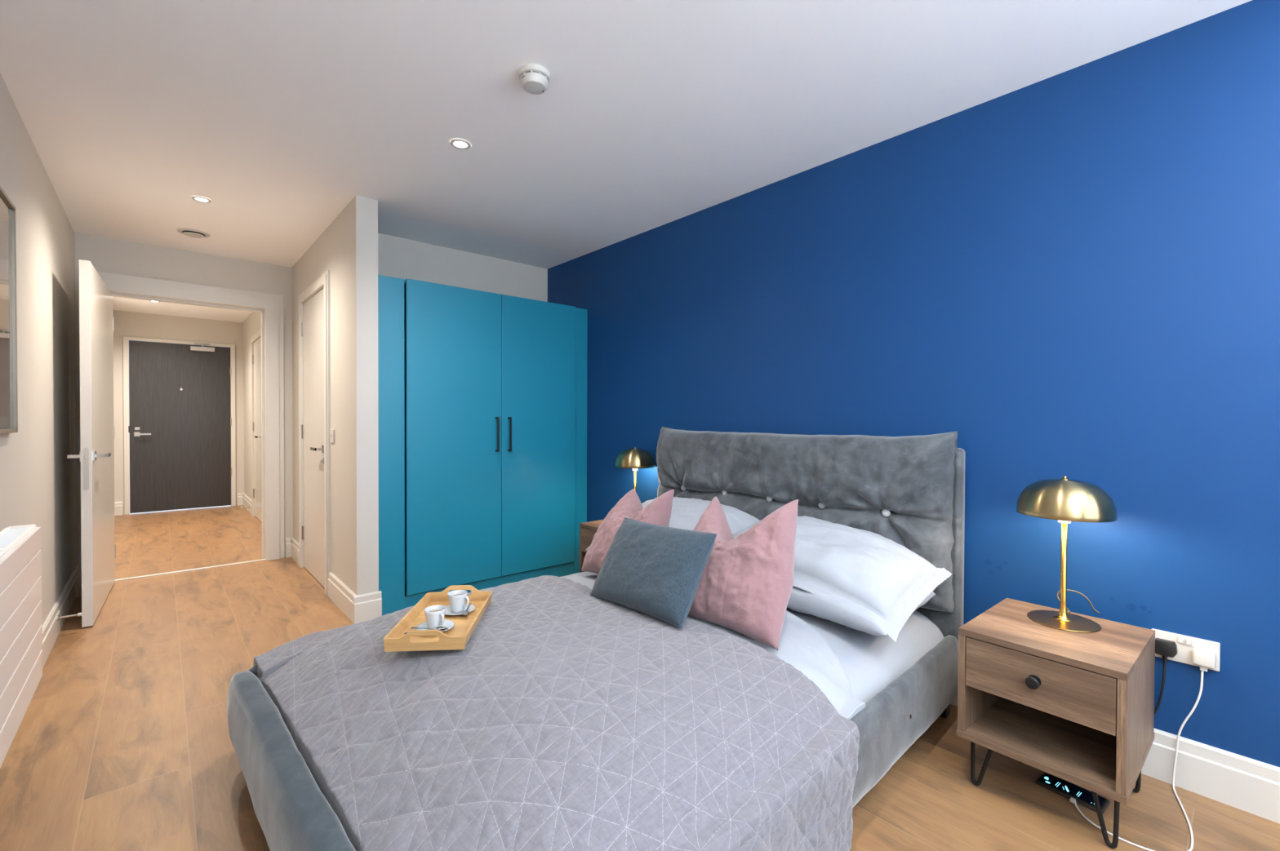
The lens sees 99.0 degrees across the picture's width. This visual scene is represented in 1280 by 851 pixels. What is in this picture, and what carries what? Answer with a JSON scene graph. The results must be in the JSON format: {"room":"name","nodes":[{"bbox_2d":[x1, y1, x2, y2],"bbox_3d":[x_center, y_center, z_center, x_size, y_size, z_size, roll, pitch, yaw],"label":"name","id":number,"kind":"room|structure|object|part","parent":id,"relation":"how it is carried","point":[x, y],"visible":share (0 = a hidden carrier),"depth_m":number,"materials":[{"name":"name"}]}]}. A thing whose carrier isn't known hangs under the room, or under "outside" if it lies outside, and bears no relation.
{"room":"bedroom","nodes":[
{"label":"bedroom","id":0,"kind":"room"},
{"bbox_2d":[0,72,77,625],"bbox_3d":[-3.022,-0.088,2.701,0.120,2.400,9.890,0,1,-41],"label":"wall","id":1,"kind":"structure","parent":0,"point":[38,481],"depth_m":2.64,"materials":[{"name":"white paint"}]},
{"bbox_2d":[0,185,17,434],"bbox_3d":[-1.982,-0.392,1.624,0.021,0.850,1.165,0,1,-41],"label":"framed picture","id":2,"kind":"object","parent":1,"relation":"attached to","point":[8,328],"visible":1,"depth_m":1.99,"materials":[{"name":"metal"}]},
{"bbox_2d":[0,524,42,768],"bbox_3d":[-1.412,0.634,1.050,0.109,0.539,2.326,0,1,-41],"label":"panel radiator","id":3,"kind":"object","parent":1,"relation":"attached to","point":[20,555],"visible":1,"depth_m":1.63,"materials":[{"name":"white metal"}]},
{"bbox_2d":[0,528,27,551],"bbox_3d":[-1.397,0.372,1.038,0.050,0.005,2.275,0,1,-41],"label":"grille","id":4,"kind":"object","parent":3,"relation":"attached to","point":[10,539],"depth_m":1.74,"materials":[{"name":"white"}]},
{"bbox_2d":[41,563,81,668],"bbox_3d":[-1.810,1.055,1.435,0.018,0.155,6.120,0,1,-41],"label":"baseboard","id":5,"kind":"structure","parent":1,"relation":"attached to","point":[51,628],"depth_m":2.95,"materials":[{"name":"white wood"}]},
{"bbox_2d":[57,613,81,621],"bbox_3d":[-3.024,1.011,2.897,0.089,0.028,0.028,0,1,-41],"label":"door stop","id":6,"kind":"object","parent":1,"relation":"attached to","point":[77,615],"visible":1,"depth_m":2.89,"materials":[{"name":"silver metal"}]},
{"bbox_2d":[66,259,115,627],"bbox_3d":[-3.342,0.096,3.376,0.160,1.997,1.056,0,1,-39],"label":"door","id":7,"kind":"structure","parent":1,"relation":"in","point":[96,320],"depth_m":3.12,"materials":[{"name":"white wood"}]},
{"bbox_3d":[-3.134,0.169,3.039,0.058,0.052,0.151,0,1,-39],"label":"handle","id":8,"kind":"part","parent":7,"relation":"part of","materials":[{"name":"silver metal"}]},
{"bbox_3d":[-3.016,0.236,2.975,0.022,0.231,0.002,0,1,-39],"label":"lock plate","id":9,"kind":"part","parent":7,"relation":"part of","materials":[{"name":"silver metal"}]},
{"bbox_3d":[-3.054,0.169,3.104,0.058,0.052,0.151,0,1,-39],"label":"handle","id":10,"kind":"part","parent":7,"relation":"part of","materials":[{"name":"silver metal"}]},
{"bbox_2d":[112,310,244,515],"bbox_3d":[-5.729,-0.150,6.825,1.256,2.400,0.120,0,1,-41],"label":"wall","id":11,"kind":"structure","parent":0,"point":[127,324],"depth_m":6.69,"materials":[{"name":"white paint"}]},
{"bbox_2d":[114,502,122,515],"bbox_3d":[-6.119,0.976,6.409,0.074,0.155,0.018,0,1,-41],"label":"baseboard","id":12,"kind":"structure","parent":11,"relation":"attached to","point":[117,505],"depth_m":6.41,"materials":[{"name":"white wood"}]},
{"bbox_2d":[123,336,235,515],"bbox_3d":[-5.697,0.001,6.803,1.060,2.100,0.080,0,1,-41],"label":"trim","id":13,"kind":"structure","parent":11,"relation":"attached to","point":[126,340],"depth_m":6.49,"materials":[{"name":"white wood"}]},
{"bbox_2d":[128,340,231,513],"bbox_3d":[-5.671,0.003,6.774,0.979,2.072,0.103,0,1,-41],"label":"door","id":14,"kind":"structure","parent":11,"relation":"in","point":[180,420],"depth_m":6.76,"materials":[{"name":"brown wood"}]},
{"bbox_3d":[-5.932,0.103,6.517,0.151,0.052,0.058,0,1,-41],"label":"handle","id":15,"kind":"part","parent":14,"relation":"part of","materials":[{"name":"silver metal"}]},
{"bbox_3d":[-5.508,-1.012,6.875,0.150,0.044,0.037,0,1,-41],"label":"closer arm","id":16,"kind":"part","parent":14,"relation":"part of","materials":[{"name":"silver metal"}]},
{"bbox_2d":[236,493,242,506],"bbox_3d":[-5.251,0.970,7.171,0.056,0.155,0.018,0,1,-41],"label":"baseboard","id":17,"kind":"structure","parent":11,"relation":"attached to","point":[239,496],"depth_m":7.16,"materials":[{"name":"white wood"}]},
{"bbox_2d":[74,233,293,568],"bbox_3d":[-3.393,-0.108,4.166,1.256,2.400,0.100,0,1,-41],"label":"wall","id":18,"kind":"structure","parent":0,"point":[108,255],"depth_m":4.13,"materials":[{"name":"white paint"}]},
{"bbox_2d":[97,271,284,560],"bbox_3d":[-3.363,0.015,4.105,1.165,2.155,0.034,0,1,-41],"label":"trim","id":19,"kind":"structure","parent":18,"relation":"attached to","point":[273,304],"depth_m":4.41,"materials":[{"name":"white wood"}]},
{"bbox_2d":[285,537,290,557],"bbox_3d":[-2.914,1.012,4.526,0.036,0.155,0.018,0,1,-41],"label":"baseboard","id":20,"kind":"structure","parent":18,"relation":"attached to","point":[287,540],"depth_m":4.52,"materials":[{"name":"white wood"}]},
{"bbox_2d":[243,195,378,623],"bbox_3d":[-3.368,-0.120,5.162,0.133,2.400,5.496,0,1,-41],"label":"wall","id":21,"kind":"structure","parent":0,"point":[348,248],"depth_m":3.19,"materials":[{"name":"white paint"}]},
{"bbox_2d":[242,493,251,514],"bbox_3d":[-4.912,0.976,6.842,0.018,0.155,0.960,0,1,-41],"label":"baseboard","id":22,"kind":"structure","parent":21,"relation":"attached to","point":[246,501],"depth_m":6.82,"materials":[{"name":"white wood"}]},
{"bbox_2d":[250,328,261,516],"bbox_3d":[-4.253,0.013,6.081,0.022,2.105,0.960,0,1,-41],"label":"trim","id":23,"kind":"structure","parent":21,"relation":"attached to","point":[257,335],"depth_m":6.38,"materials":[{"name":"white wood"}]},
{"bbox_2d":[252,337,262,522],"bbox_3d":[-4.262,0.048,6.093,0.100,2.018,0.830,0,1,-41],"label":"door","id":24,"kind":"structure","parent":21,"relation":"in","point":[256,357],"depth_m":6.15,"materials":[{"name":"white wood"}]},
{"bbox_2d":[290,537,299,565],"bbox_3d":[-2.776,1.014,4.410,0.018,0.155,0.375,0,1,-41],"label":"baseboard","id":25,"kind":"structure","parent":21,"relation":"attached to","point":[295,545],"depth_m":4.39,"materials":[{"name":"white wood"}]},
{"bbox_2d":[301,288,324,587],"bbox_3d":[-2.335,0.083,3.899,0.100,2.018,0.830,0,1,-41],"label":"door","id":26,"kind":"structure","parent":21,"relation":"in","point":[313,325],"depth_m":3.91,"materials":[{"name":"white wood"}]},
{"bbox_3d":[-2.176,0.158,3.688,0.058,0.052,0.151,0,1,-41],"label":"handle","id":27,"kind":"part","parent":26,"relation":"part of","materials":[{"name":"silver metal"}]},
{"bbox_2d":[298,270,330,595],"bbox_3d":[-2.326,0.047,3.888,0.022,2.105,0.960,0,1,-41],"label":"trim","id":28,"kind":"structure","parent":21,"relation":"attached to","point":[323,282],"depth_m":3.55,"materials":[{"name":"white wood"}]},
{"bbox_2d":[329,429,334,443],"bbox_3d":[-1.960,0.066,3.478,0.013,0.086,0.086,0,1,-41],"label":"light switch","id":29,"kind":"object","parent":21,"relation":"attached to","point":[331,431],"visible":1,"depth_m":3.46,"materials":[{"name":"white plastic"}]},
{"bbox_2d":[353,591,382,624],"bbox_3d":[-1.548,1.035,3.109,0.145,0.155,0.018,0,1,-41],"label":"baseboard","id":30,"kind":"structure","parent":21,"relation":"attached to","point":[368,606],"depth_m":3.10,"materials":[{"name":"white wood"}]},
{"bbox_2d":[433,626,446,630],"bbox_3d":[-0.610,0.618,1.664,0.038,0.004,0.021,0,1,-25],"label":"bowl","id":31,"kind":"object","parent":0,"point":[438,628],"depth_m":1.67,"materials":[{"name":"silver metal"}]},
{"bbox_2d":[377,233,547,583],"bbox_3d":[-1.371,-0.099,4.115,1.485,2.400,0.120,0,1,-41],"label":"wall","id":32,"kind":"structure","parent":0,"point":[404,259],"depth_m":4.04,"materials":[{"name":"white paint"}]},
{"bbox_2d":[462,611,469,615],"bbox_3d":[-0.576,0.621,1.805,0.021,0.004,0.038,0,1,-9],"label":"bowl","id":33,"kind":"object","parent":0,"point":[464,613],"depth_m":1.81,"materials":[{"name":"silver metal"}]},
{"bbox_2d":[0,0,1251,322],"bbox_3d":[-1.899,-1.346,3.668,3.096,0.100,9.890,0,1,-41],"label":"ceiling","id":34,"kind":"structure","parent":0,"point":[651,114],"depth_m":2.12,"materials":[{"name":"white paint"}]},
{"bbox_2d":[176,228,210,238],"bbox_3d":[-3.010,-1.291,3.685,0.176,0.020,0.176,0,1,-41],"label":"ceiling vent","id":35,"kind":"object","parent":34,"relation":"in","point":[188,232],"visible":1,"depth_m":3.66,"materials":[{"name":"grey plastic"}]},
{"bbox_2d":[191,195,211,203],"bbox_3d":[-2.501,-1.289,3.117,0.090,0.004,0.090,0,1,-41],"label":"recessed light","id":36,"kind":"object","parent":34,"relation":"in","point":[197,198],"visible":1,"depth_m":3.12,"materials":[{"name":"grey plastic"}]},
{"bbox_2d":[449,138,471,149],"bbox_3d":[-0.813,-1.275,2.476,0.090,0.004,0.090,0,1,-41],"label":"recessed light","id":37,"kind":"object","parent":34,"relation":"in","point":[460,144],"visible":1,"depth_m":2.47,"materials":[{"name":"grey plastic"}]},
{"bbox_2d":[518,63,550,94],"bbox_3d":[-0.381,-1.241,1.969,0.112,0.056,0.112,0,1,-41],"label":"smoke detector","id":38,"kind":"object","parent":34,"relation":"attached to","point":[535,78],"visible":1,"depth_m":1.94,"materials":[{"name":"grey plastic"}]},
{"bbox_2d":[0,505,1279,850],"bbox_3d":[-1.909,1.154,3.699,3.096,0.100,9.890,0,1,-41],"label":"floor","id":39,"kind":"structure","parent":0,"point":[122,742],"depth_m":1.86,"materials":[{"name":"brown wood"}]},
{"bbox_2d":[115,559,266,581],"bbox_3d":[-3.383,1.090,4.132,0.970,0.006,0.032,0,1,-41],"label":"trim","id":40,"kind":"structure","parent":39,"relation":"on","point":[160,574],"depth_m":4.11,"materials":[{"name":"beige wood"}]},
{"bbox_2d":[377,275,587,616],"bbox_3d":[-1.125,0.115,3.837,1.481,1.981,0.624,0,1,-41],"label":"wardrobe","id":41,"kind":"object","parent":39,"relation":"on","point":[482,395],"visible":0.86,"depth_m":3.53,"materials":[{"name":"teal wood"}]},
{"bbox_3d":[-1.463,0.121,3.211,0.148,1.980,0.018,0,1,-41],"label":"filler panel","id":42,"kind":"part","parent":41,"relation":"part of","materials":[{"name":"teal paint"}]},
{"bbox_3d":[-1.160,0.070,3.449,0.609,1.883,0.020,0,1,-41],"label":"door","id":43,"kind":"part","parent":41,"relation":"part of","materials":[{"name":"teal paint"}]},
{"bbox_3d":[-0.941,0.059,3.605,0.012,0.230,0.034,0,1,-41],"label":"handle","id":44,"kind":"part","parent":41,"relation":"part of","materials":[{"name":"black metal"}]},
{"bbox_3d":[-0.873,0.058,3.664,0.012,0.230,0.034,0,1,-41],"label":"handle","id":45,"kind":"part","parent":41,"relation":"part of","materials":[{"name":"black metal"}]},
{"bbox_3d":[-0.706,0.067,3.847,0.590,1.883,0.020,0,1,-41],"label":"door","id":46,"kind":"part","parent":41,"relation":"part of","materials":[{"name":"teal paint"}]},
{"bbox_3d":[-0.450,0.115,4.101,0.117,1.980,0.018,0,1,-41],"label":"filler panel","id":47,"kind":"part","parent":41,"relation":"part of","materials":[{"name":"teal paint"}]},
{"bbox_2d":[579,520,603,573],"bbox_3d":[-0.085,0.861,3.402,0.481,0.503,0.404,0,1,-42],"label":"bedside table","id":48,"kind":"object","parent":39,"relation":"on","point":[588,531],"visible":0.04,"depth_m":3.37,"materials":[{"name":"brown wood"}]},
{"bbox_3d":[-0.203,0.777,3.551,0.454,0.300,0.020,0,1,-42],"label":"panel","id":49,"kind":"part","parent":48,"relation":"part of","materials":[{"name":"brown wood"}]},
{"bbox_3d":[-0.235,0.709,3.263,0.019,0.150,0.356,0,1,-42],"label":"drawer","id":50,"kind":"part","parent":48,"relation":"part of","materials":[{"name":"brown wood"}]},
{"bbox_2d":[614,447,655,491],"bbox_3d":[-0.032,0.372,3.486,0.256,0.472,0.256,0,1,17],"label":"table lamp","id":51,"kind":"object","parent":48,"relation":"on","point":[634,459],"visible":0.92,"depth_m":3.39,"materials":[{"name":"gold metal"}]},
{"bbox_3d":[-0.032,0.440,3.487,0.056,0.322,0.056,0,1,-41],"label":"stem","id":52,"kind":"part","parent":51,"relation":"part of","materials":[{"name":"gold metal"}]},
{"bbox_3d":[-0.031,0.206,3.484,0.256,0.114,0.256,0,1,-41],"label":"lamp shade","id":53,"kind":"part","parent":51,"relation":"part of","materials":[{"name":"gold metal"}]},
{"bbox_2d":[226,426,965,850],"bbox_3d":[-0.054,0.575,1.999,2.181,1.114,1.666,0,1,-44],"label":"bed","id":54,"kind":"object","parent":39,"relation":"on","point":[908,491],"visible":0.58,"depth_m":2.13,"materials":[{"name":"grey fabric"}]},
{"bbox_3d":[-0.615,0.914,2.578,2.040,0.243,0.062,0,1,-44],"label":"rail","id":55,"kind":"part","parent":54,"relation":"part of","materials":[{"name":"grey fabric"}]},
{"bbox_3d":[-0.796,0.940,1.270,0.098,0.234,1.610,0,1,-44],"label":"foot rail","id":56,"kind":"part","parent":54,"relation":"part of","materials":[{"name":"fabric"}]},
{"bbox_2d":[253,575,859,850],"bbox_3d":[-0.352,0.904,1.703,1.158,0.511,1.747,0,1,-44],"label":"bedspread","id":57,"kind":"object","parent":54,"relation":"on","point":[568,718],"visible":0.84,"depth_m":1.30,"materials":[{"name":"grey fabric"}]},
{"bbox_2d":[382,585,492,652],"bbox_3d":[-0.634,0.614,1.772,0.232,0.061,0.430,0,1,-5],"label":"serving tray","id":58,"kind":"object","parent":57,"relation":"on","point":[456,637],"visible":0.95,"depth_m":1.69,"materials":[{"name":"brown wood"}]},
{"bbox_2d":[415,619,454,631],"bbox_3d":[-0.636,0.629,1.698,0.114,0.012,0.114,0,1,-41],"label":"saucer","id":59,"kind":"object","parent":58,"relation":"on","point":[449,624],"visible":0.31,"depth_m":1.71,"materials":[{"name":"grey ceramic"}]},
{"bbox_2d":[404,626,446,635],"bbox_3d":[-0.646,0.618,1.646,0.119,0.004,0.021,0,1,-25],"label":"teaspoon","id":60,"kind":"object","parent":59,"relation":"on","point":[437,628],"visible":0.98,"depth_m":1.66,"materials":[{"name":"silver metal"}]},
{"bbox_2d":[423,605,446,630],"bbox_3d":[-0.634,0.600,1.697,0.069,0.062,0.065,0,1,-3],"label":"coffee cup","id":61,"kind":"object","parent":59,"relation":"on","point":[434,615],"visible":0.96,"depth_m":1.68,"materials":[{"name":"grey ceramic"}]},
{"bbox_3d":[-0.609,0.596,1.675,0.026,0.040,0.008,1,1,39],"label":"handle","id":62,"kind":"part","parent":61,"relation":"part of","materials":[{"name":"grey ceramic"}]},
{"bbox_2d":[444,603,475,615],"bbox_3d":[-0.618,0.628,1.851,0.114,0.012,0.114,0,1,-41],"label":"saucer","id":63,"kind":"object","parent":58,"relation":"on","point":[472,607],"visible":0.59,"depth_m":1.85,"materials":[{"name":"grey ceramic"}]},
{"bbox_2d":[447,590,469,613],"bbox_3d":[-0.617,0.598,1.849,0.065,0.062,0.069,0,1,-28],"label":"coffee cup","id":64,"kind":"object","parent":63,"relation":"on","point":[457,598],"visible":1,"depth_m":1.83,"materials":[{"name":"grey ceramic"}]},
{"bbox_3d":[-0.586,0.594,1.839,0.026,0.040,0.008,0,1,21],"label":"handle","id":65,"kind":"part","parent":64,"relation":"part of","materials":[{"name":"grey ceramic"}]},
{"bbox_2d":[462,603,471,615],"bbox_3d":[-0.582,0.620,1.845,0.021,0.004,0.119,0,1,-9],"label":"teaspoon","id":66,"kind":"object","parent":63,"relation":"on","point":[464,613],"visible":1,"depth_m":1.82,"materials":[{"name":"silver metal"}]},
{"bbox_2d":[590,517,716,628],"bbox_3d":[0.038,0.508,1.968,0.224,0.286,0.484,0,1,-42],"label":"cushion","id":67,"kind":"object","parent":57,"relation":"on","point":[656,571],"visible":1,"depth_m":1.87,"materials":[{"name":"blue fabric"}]},
{"bbox_2d":[786,608,943,702],"bbox_3d":[0.051,0.815,2.105,1.715,0.232,1.532,0,1,-44],"label":"mattress","id":68,"kind":"object","parent":54,"relation":"on","point":[870,663],"visible":0.16,"depth_m":1.89,"materials":[{"name":"white fabric"}]},
{"bbox_2d":[560,571,865,719],"bbox_3d":[0.010,0.745,2.063,0.902,0.149,1.593,0,1,-44],"label":"duvet","id":69,"kind":"object","parent":68,"relation":"on","point":[801,646],"visible":0.11,"depth_m":1.72,"materials":[{"name":"white fabric"}]},
{"bbox_2d":[581,488,674,573],"bbox_3d":[-0.039,0.470,2.396,0.307,0.391,0.384,0,1,-36],"label":"cushion","id":70,"kind":"object","parent":69,"relation":"on","point":[659,511],"visible":0.52,"depth_m":2.38,"materials":[{"name":"pink fabric"}]},
{"bbox_2d":[687,496,798,650],"bbox_3d":[0.332,0.470,1.908,0.294,0.440,0.490,0,1,-37],"label":"cushion","id":71,"kind":"object","parent":69,"relation":"on","point":[746,584],"visible":0.84,"depth_m":1.80,"materials":[{"name":"pink fabric"}]},
{"bbox_2d":[786,586,936,637],"bbox_3d":[0.696,0.631,2.174,0.469,0.151,0.740,0,1,-44],"label":"pillow","id":72,"kind":"object","parent":68,"relation":"on","point":[838,610],"visible":0.18,"depth_m":1.88,"materials":[{"name":"white fabric"}]},
{"bbox_2d":[733,515,951,642],"bbox_3d":[0.711,0.539,2.222,0.520,0.294,0.856,0,1,-44],"label":"pillow","id":73,"kind":"object","parent":72,"relation":"on","point":[876,573],"visible":0.57,"depth_m":1.98,"materials":[{"name":"white fabric"}]},
{"bbox_3d":[0.497,0.933,1.423,2.040,0.242,0.062,0,1,-44],"label":"rail","id":74,"kind":"part","parent":54,"relation":"part of","materials":[{"name":"grey fabric"}]},
{"bbox_3d":[0.706,0.569,2.731,0.070,0.975,1.620,0,1,-44],"label":"headboard panel","id":75,"kind":"part","parent":54,"relation":"part of","materials":[{"name":"grey fabric"}]},
{"bbox_3d":[1.185,1.085,2.144,0.044,0.100,0.044,0,1,-44],"label":"leg","id":76,"kind":"part","parent":54,"relation":"part of","materials":[{"name":"black metal"}]},
{"bbox_2d":[955,598,1155,848],"bbox_3d":[1.290,0.887,1.701,0.481,0.503,0.404,0,1,-40],"label":"bedside table","id":77,"kind":"object","parent":39,"relation":"on","point":[1077,708],"visible":1,"depth_m":1.60,"materials":[{"name":"brown wood"}]},
{"bbox_3d":[1.178,0.804,1.854,0.454,0.300,0.020,0,1,-40],"label":"panel","id":78,"kind":"part","parent":77,"relation":"part of","materials":[{"name":"brown wood"}]},
{"bbox_3d":[1.077,1.056,1.715,0.036,0.164,0.080,0,1,-40],"label":"leg","id":79,"kind":"part","parent":77,"relation":"part of","materials":[{"name":"black metal"}]},
{"bbox_3d":[1.117,0.730,1.553,0.027,0.033,0.033,0,1,-40],"label":"knob","id":80,"kind":"part","parent":77,"relation":"part of","materials":[{"name":"black metal"}]},
{"bbox_3d":[1.134,0.735,1.568,0.019,0.150,0.356,0,1,-40],"label":"drawer","id":81,"kind":"part","parent":77,"relation":"part of","materials":[{"name":"brown wood"}]},
{"bbox_3d":[1.298,0.966,1.710,0.458,0.020,0.404,0,1,-40],"label":"panel","id":82,"kind":"part","parent":77,"relation":"part of","materials":[{"name":"brown wood"}]},
{"bbox_2d":[1016,475,1116,633],"bbox_3d":[1.371,0.399,1.768,0.256,0.472,0.256,0,1,17],"label":"table lamp","id":83,"kind":"object","parent":77,"relation":"on","point":[1064,500],"visible":1,"depth_m":1.71,"materials":[{"name":"gold metal"}]},
{"bbox_3d":[1.371,0.467,1.769,0.056,0.322,0.056,0,1,-41],"label":"stem","id":84,"kind":"part","parent":83,"relation":"part of","materials":[{"name":"gold metal"}]},
{"bbox_3d":[1.372,0.233,1.766,0.256,0.114,0.256,0,1,-41],"label":"lamp shade","id":85,"kind":"part","parent":83,"relation":"part of","materials":[{"name":"gold metal"}]},
{"bbox_2d":[1056,589,1099,613],"bbox_3d":[1.491,0.598,1.863,0.099,0.065,0.069,0,1,4],"label":"cable","id":86,"kind":"object","parent":77,"relation":"on","point":[1059,592],"visible":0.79,"depth_m":1.85,"materials":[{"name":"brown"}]},
{"bbox_3d":[1.264,1.059,1.493,0.036,0.164,0.080,0,1,-40],"label":"leg","id":87,"kind":"part","parent":77,"relation":"part of","materials":[{"name":"black metal"}]},
{"bbox_3d":[1.423,0.808,1.564,0.454,0.300,0.020,0,1,-40],"label":"panel","id":88,"kind":"part","parent":77,"relation":"part of","materials":[{"name":"brown wood"}]},
{"bbox_3d":[1.520,1.058,1.709,0.036,0.164,0.080,0,1,-40],"label":"leg","id":89,"kind":"part","parent":77,"relation":"part of","materials":[{"name":"black metal"}]},
{"bbox_2d":[1035,772,1111,814],"bbox_3d":[1.333,1.135,1.689,0.096,0.013,0.170,0,1,-35],"label":"digital clock","id":90,"kind":"object","parent":39,"relation":"on","point":[1084,797],"visible":0.89,"depth_m":1.69,"materials":[{"name":"black plastic"}]},
{"bbox_2d":[1074,671,1203,850],"bbox_3d":[1.488,0.945,1.636,0.424,0.393,0.253,0,1,-41],"label":"charging cable","id":91,"kind":"object","parent":39,"relation":"on","point":[1188,716],"visible":0.96,"depth_m":1.68,"materials":[{"name":"white plastic"}]},
{"bbox_2d":[547,0,1279,767],"bbox_3d":[0.835,-0.075,2.820,0.120,2.400,4.977,0,1,-41],"label":"wall","id":92,"kind":"structure","parent":0,"point":[1073,273],"depth_m":1.98,"materials":[{"name":"blue paint"}]},
{"bbox_2d":[950,696,1279,824],"bbox_3d":[0.974,1.052,2.566,0.018,0.155,4.144,0,1,-41],"label":"baseboard","id":93,"kind":"structure","parent":92,"relation":"attached to","point":[1246,784],"depth_m":1.66,"materials":[{"name":"white paint"}]},
{"bbox_2d":[1151,628,1220,671],"bbox_3d":[1.715,0.706,1.722,0.015,0.088,0.154,0,1,-41],"label":"wall socket","id":94,"kind":"object","parent":92,"relation":"attached to","point":[1185,645],"visible":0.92,"depth_m":1.72,"materials":[{"name":"white plastic"}]},
{"bbox_2d":[1155,638,1177,662],"bbox_3d":[1.674,0.721,1.743,0.031,0.069,0.056,0,1,-41],"label":"plug","id":95,"kind":"object","parent":94,"relation":"attached to","point":[1165,648],"visible":0.91,"depth_m":1.73,"materials":[{"name":"black plastic"}]},
{"bbox_2d":[1154,662,1166,715],"bbox_3d":[1.580,0.945,1.824,0.249,0.386,0.021,1,1,43],"label":"cable","id":96,"kind":"object","parent":95,"relation":"attached to","point":[1157,708],"visible":0.44,"depth_m":1.75,"materials":[{"name":"black plastic"}]},
{"bbox_2d":[1191,648,1216,671],"bbox_3d":[1.730,0.721,1.677,0.034,0.062,0.050,0,1,-41],"label":"charger","id":97,"kind":"object","parent":94,"relation":"attached to","point":[1205,659],"visible":1,"depth_m":1.67,"materials":[{"name":"white plastic"}]},
{"bbox_3d":[0.137,0.619,2.753,0.470,0.154,0.740,-3,3,-44],"label":"pillow","id":98,"kind":"object","parent":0,"visible":0},
{"bbox_2d":[641,497,759,535],"bbox_3d":[0.192,0.504,2.755,0.452,0.256,0.800,0,1,-44],"label":"pillow","id":99,"kind":"object","parent":98,"relation":"on","point":[686,513],"visible":0.17,"depth_m":2.60,"materials":[{"name":"white fabric"}]}
]}

